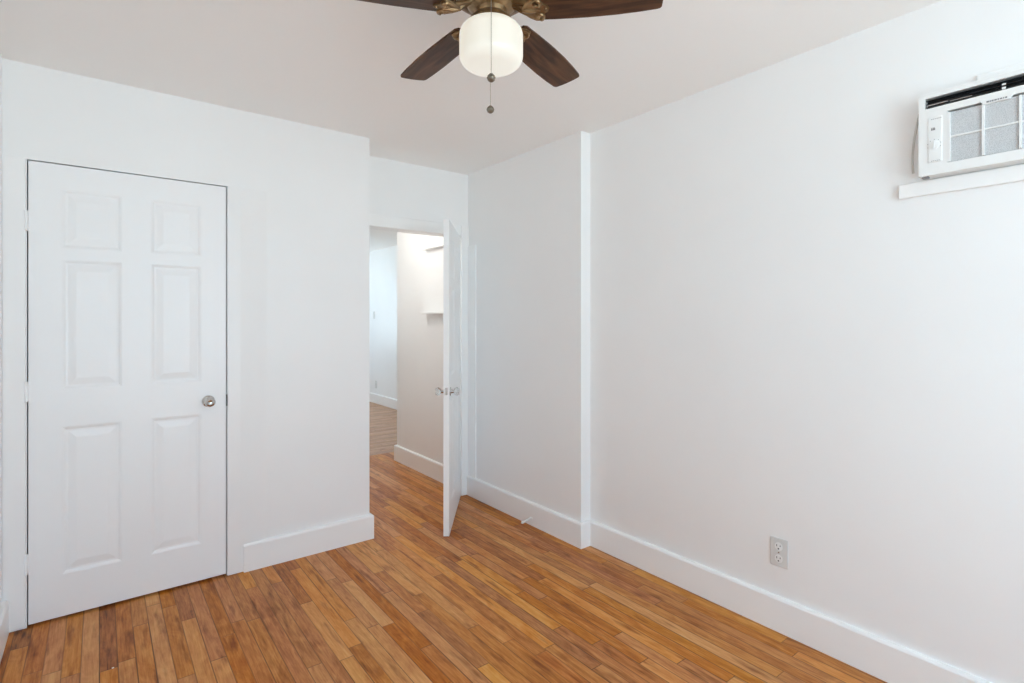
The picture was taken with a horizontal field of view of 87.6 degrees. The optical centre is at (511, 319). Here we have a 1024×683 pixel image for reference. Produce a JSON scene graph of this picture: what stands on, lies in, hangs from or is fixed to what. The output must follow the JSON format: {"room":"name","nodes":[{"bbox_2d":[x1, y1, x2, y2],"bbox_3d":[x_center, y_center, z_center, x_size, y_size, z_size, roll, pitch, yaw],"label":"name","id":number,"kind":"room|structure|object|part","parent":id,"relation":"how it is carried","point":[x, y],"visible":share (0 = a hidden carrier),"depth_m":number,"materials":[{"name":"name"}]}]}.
{"room":"empty bedroom","nodes":[
{"label":"empty bedroom","id":0,"kind":"room"},
{"bbox_2d":[0,53,1,605],"bbox_3d":[-0.977,0.114,0.633,0.120,2.447,5.837,0,0,-38],"label":"wall","id":1,"kind":"structure","parent":0,"point":[0,53],"depth_m":2.22,"materials":[{"name":"paint"}]},
{"bbox_2d":[0,600,8,662],"bbox_3d":[-0.683,1.264,0.368,0.021,0.146,4.817,0,0,-38],"label":"baseboard","id":2,"kind":"structure","parent":1,"relation":"attached to","point":[4,608],"depth_m":2.17,"materials":[{"name":"white paint"}]},
{"bbox_2d":[2,58,368,632],"bbox_3d":[-1.555,0.114,2.814,1.633,2.447,0.120,0,0,-38],"label":"wall","id":3,"kind":"structure","parent":0,"point":[315,180],"depth_m":2.96,"materials":[{"name":"paint"}]},
{"bbox_2d":[2,155,25,630],"bbox_3d":[-2.131,0.315,2.284,0.072,2.024,0.012,0,0,-38],"label":"door frame","id":4,"kind":"structure","parent":3,"relation":"attached to","point":[13,168],"depth_m":2.28,"materials":[{"name":"white paint"}]},
{"bbox_2d":[24,160,226,624],"bbox_3d":[-1.790,0.317,2.535,0.788,2.016,0.102,0,0,-38],"label":"door","id":5,"kind":"structure","parent":3,"relation":"in","point":[125,394],"depth_m":2.51,"materials":[{"name":"white paint"}]},
{"bbox_3d":[-1.535,0.417,2.709,0.058,0.058,0.067,0,0,-38],"label":"knob","id":6,"kind":"part","parent":5,"relation":"part of","materials":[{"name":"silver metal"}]},
{"bbox_2d":[228,186,266,575],"bbox_3d":[-1.407,0.318,2.843,0.190,2.030,0.014,0,0,-38],"label":"door frame","id":7,"kind":"structure","parent":3,"relation":"attached to","point":[247,208],"depth_m":2.83,"materials":[{"name":"paint"}]},
{"bbox_2d":[243,512,373,572],"bbox_3d":[-1.237,1.264,3.180,0.724,0.146,0.354,0,0,-38],"label":"baseboard","id":8,"kind":"structure","parent":3,"relation":"attached to","point":[270,551],"depth_m":3.02,"materials":[{"name":"white paint"}]},
{"bbox_2d":[369,245,396,398],"bbox_3d":[-1.785,0.114,7.270,1.192,2.447,4.553,0,0,-38],"label":"wall","id":9,"kind":"structure","parent":0,"point":[382,262],"depth_m":8.34,"materials":[{"name":"paint"}]},
{"bbox_2d":[369,392,396,409],"bbox_3d":[-1.423,1.264,7.563,0.021,0.146,4.292,0,0,-38],"label":"baseboard","id":10,"kind":"structure","parent":9,"relation":"attached to","point":[375,398],"depth_m":8.29,"materials":[{"name":"white paint"}]},
{"bbox_2d":[369,156,467,237],"bbox_3d":[-0.743,0.114,3.862,0.933,2.447,0.120,0,0,-38],"label":"wall","id":11,"kind":"structure","parent":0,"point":[396,188],"depth_m":3.83,"materials":[{"name":"paint"}]},
{"bbox_2d":[435,219,461,535],"bbox_3d":[-0.405,0.357,3.665,0.155,1.948,0.776,0,0,0],"label":"door","id":12,"kind":"structure","parent":11,"relation":"attached to","point":[452,267],"depth_m":3.41,"materials":[{"name":"white paint"}]},
{"bbox_2d":[0,402,886,682],"bbox_3d":[-0.973,1.367,3.861,4.076,0.060,10.940,0,0,-38],"label":"floor","id":13,"kind":"structure","parent":0,"point":[498,598],"depth_m":2.35,"materials":[{"name":"brown wood"}]},
{"bbox_2d":[0,0,941,251],"bbox_3d":[-0.973,-1.150,3.861,4.076,0.080,10.940,0,0,-38],"label":"ceiling","id":14,"kind":"structure","parent":0,"point":[336,65],"depth_m":2.24,"materials":[{"name":"white paint"}]},
{"bbox_2d":[358,0,662,113],"bbox_3d":[-0.084,-0.882,1.613,0.959,0.456,0.920,0,0,-38],"label":"ceiling fan","id":15,"kind":"object","parent":14,"relation":"hanging from","point":[490,43],"visible":1,"depth_m":1.55,"materials":[{"name":"brown wood"}]},
{"bbox_3d":[-0.348,-0.900,1.480,0.376,0.006,0.120,-3,10,-21],"label":"blade","id":16,"kind":"part","parent":15,"relation":"part of","materials":[{"name":"brown wood"}]},
{"bbox_3d":[-0.253,-0.900,1.827,0.120,0.006,0.376,-12,5,-38],"label":"blade","id":17,"kind":"part","parent":15,"relation":"part of","materials":[{"name":"brown wood"}]},
{"bbox_3d":[-0.170,-0.919,1.545,0.121,0.057,0.092,-3,10,-21],"label":"blade arm","id":18,"kind":"part","parent":15,"relation":"part of","materials":[{"name":"brown metal"}]},
{"bbox_3d":[-0.135,-0.919,1.677,0.092,0.057,0.121,-12,5,-38],"label":"blade arm","id":19,"kind":"part","parent":15,"relation":"part of","materials":[{"name":"brown metal"}]},
{"bbox_3d":[-0.068,-0.666,1.690,0.025,0.026,0.025,0,0,-38],"label":"chain knob","id":20,"kind":"part","parent":15,"relation":"part of","materials":[{"name":"grey metal"}]},
{"bbox_3d":[-0.062,-0.812,1.588,0.189,0.132,0.189,0,0,-38],"label":"lamp shade","id":21,"kind":"part","parent":15,"relation":"part of","materials":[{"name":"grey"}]},
{"bbox_3d":[-0.058,-0.804,1.486,0.003,0.245,0.002,0,0,-38],"label":"pull chain","id":22,"kind":"part","parent":15,"relation":"part of","materials":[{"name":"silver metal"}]},
{"bbox_3d":[-0.058,-0.674,1.486,0.025,0.026,0.025,0,0,-38],"label":"chain knob","id":23,"kind":"part","parent":15,"relation":"part of","materials":[{"name":"grey metal"}]},
{"bbox_3d":[0.000,-0.919,1.685,0.092,0.057,0.121,-11,-9,32],"label":"blade arm","id":24,"kind":"part","parent":15,"relation":"part of","materials":[{"name":"brown metal"}]},
{"bbox_3d":[0.050,-0.919,1.559,0.121,0.057,0.092,3,-9,15],"label":"blade arm","id":25,"kind":"part","parent":15,"relation":"part of","materials":[{"name":"brown metal"}]},
{"bbox_3d":[0.106,-0.900,1.843,0.120,0.006,0.376,-11,-9,32],"label":"blade","id":26,"kind":"part","parent":15,"relation":"part of","materials":[{"name":"brown wood"}]},
{"bbox_3d":[0.233,-0.900,1.506,0.376,0.006,0.120,3,-9,15],"label":"blade","id":27,"kind":"part","parent":15,"relation":"part of","materials":[{"name":"brown wood"}]},
{"bbox_2d":[397,131,589,521],"bbox_3d":[-0.266,0.114,4.169,0.198,2.447,2.452,0,0,-38],"label":"wall","id":28,"kind":"structure","parent":0,"point":[529,212],"depth_m":3.58,"materials":[{"name":"paint"}]},
{"bbox_2d":[394,445,442,482],"bbox_3d":[-0.265,1.264,5.027,1.291,0.146,1.138,0,0,-38],"label":"baseboard","id":29,"kind":"structure","parent":28,"relation":"attached to","point":[431,468],"depth_m":4.68,"materials":[{"name":"white paint"}]},
{"bbox_2d":[369,214,468,495],"bbox_3d":[-0.693,0.311,3.815,0.909,2.052,0.015,0,0,-38],"label":"door frame","id":30,"kind":"structure","parent":28,"relation":"attached to","point":[464,229],"depth_m":4.05,"materials":[{"name":"white paint"}]},
{"bbox_2d":[420,311,442,313],"bbox_3d":[-0.616,-0.057,4.402,0.070,0.018,0.480,0,0,-38],"label":"wall shelf","id":31,"kind":"object","parent":28,"relation":"attached to","point":[438,312],"visible":0.56,"depth_m":4.39,"materials":[{"name":"white paint"}]},
{"bbox_2d":[422,244,442,249],"bbox_3d":[-0.608,-0.606,4.409,0.050,0.016,0.480,0,0,-38],"label":"wall shelf","id":32,"kind":"object","parent":28,"relation":"attached to","point":[439,245],"visible":0.56,"depth_m":4.44,"materials":[{"name":"white paint"}]},
{"bbox_2d":[468,245,475,477],"bbox_3d":[-0.302,0.314,4.044,0.012,1.754,0.099,0,0,-38],"label":"trim","id":33,"kind":"structure","parent":28,"relation":"attached to","point":[471,249],"depth_m":4.03,"materials":[{"name":"white paint"}]},
{"bbox_2d":[590,0,1023,682],"bbox_3d":[1.755,0.114,1.618,0.120,2.447,4.055,0,0,-38],"label":"wall","id":34,"kind":"structure","parent":0,"point":[789,346],"depth_m":2.14,"materials":[{"name":"paint"}]},
{"bbox_2d":[467,476,991,682],"bbox_3d":[1.260,1.264,2.080,0.099,0.146,5.150,0,0,-38],"label":"baseboard","id":35,"kind":"structure","parent":34,"relation":"attached to","point":[888,661],"depth_m":2.39,"materials":[{"name":"white paint"}]},
{"bbox_2d":[770,536,787,569],"bbox_3d":[1.149,1.002,2.297,0.009,0.122,0.076,0,0,-38],"label":"wall outlet","id":36,"kind":"object","parent":34,"relation":"attached to","point":[778,547],"visible":1,"depth_m":2.29,"materials":[{"name":"white plastic"}]},
{"bbox_2d":[775,554,782,562],"bbox_3d":[1.146,1.028,2.295,0.003,0.034,0.034,0,0,-38],"label":"socket","id":37,"kind":"object","parent":36,"relation":"attached to","point":[778,557],"depth_m":2.29,"materials":[{"name":"white plastic"}]},
{"bbox_2d":[775,542,782,550],"bbox_3d":[1.146,0.976,2.295,0.003,0.034,0.034,0,0,-38],"label":"socket","id":38,"kind":"object","parent":36,"relation":"attached to","point":[778,545],"depth_m":2.29,"materials":[{"name":"white plastic"}]},
{"bbox_2d":[899,164,1023,198],"bbox_3d":[1.651,-0.464,1.640,0.018,0.050,0.777,0,0,-38],"label":"trim","id":39,"kind":"structure","parent":34,"relation":"attached to","point":[1012,174],"depth_m":1.80,"materials":[{"name":"white paint"}]},
{"bbox_2d":[911,68,1023,179],"bbox_3d":[1.554,-0.631,1.719,0.074,0.284,0.454,0,0,-38],"label":"air conditioner","id":40,"kind":"object","parent":34,"relation":"attached to","point":[978,125],"visible":1,"depth_m":1.75,"materials":[{"name":"white plastic"}]},
{"bbox_3d":[1.440,-0.613,1.817,0.006,0.156,0.040,0,0,-38],"label":"control panel","id":41,"kind":"part","parent":40,"relation":"part of","materials":[{"name":"white plastic"}]},
{"bbox_2d":[926,76,1023,108],"bbox_3d":[1.557,-0.741,1.700,0.037,0.036,0.384,0,0,-38],"label":"vent","id":42,"kind":"object","parent":40,"relation":"attached to","point":[991,87],"depth_m":1.74,"materials":[{"name":"black plastic"}]},
{"bbox_2d":[947,94,1023,161],"bbox_3d":[1.563,-0.612,1.667,0.013,0.166,0.320,0,0,-38],"label":"grille","id":43,"kind":"object","parent":40,"relation":"attached to","point":[992,127],"depth_m":1.72,"materials":[{"name":"white plastic"}]},
{"bbox_2d":[977,62,1023,80],"bbox_3d":[1.720,-0.800,1.557,0.010,0.025,0.560,0,0,-38],"label":"trim","id":44,"kind":"structure","parent":34,"relation":"attached to","point":[1021,65],"depth_m":1.73,"materials":[{"name":"white paint"}]}
]}

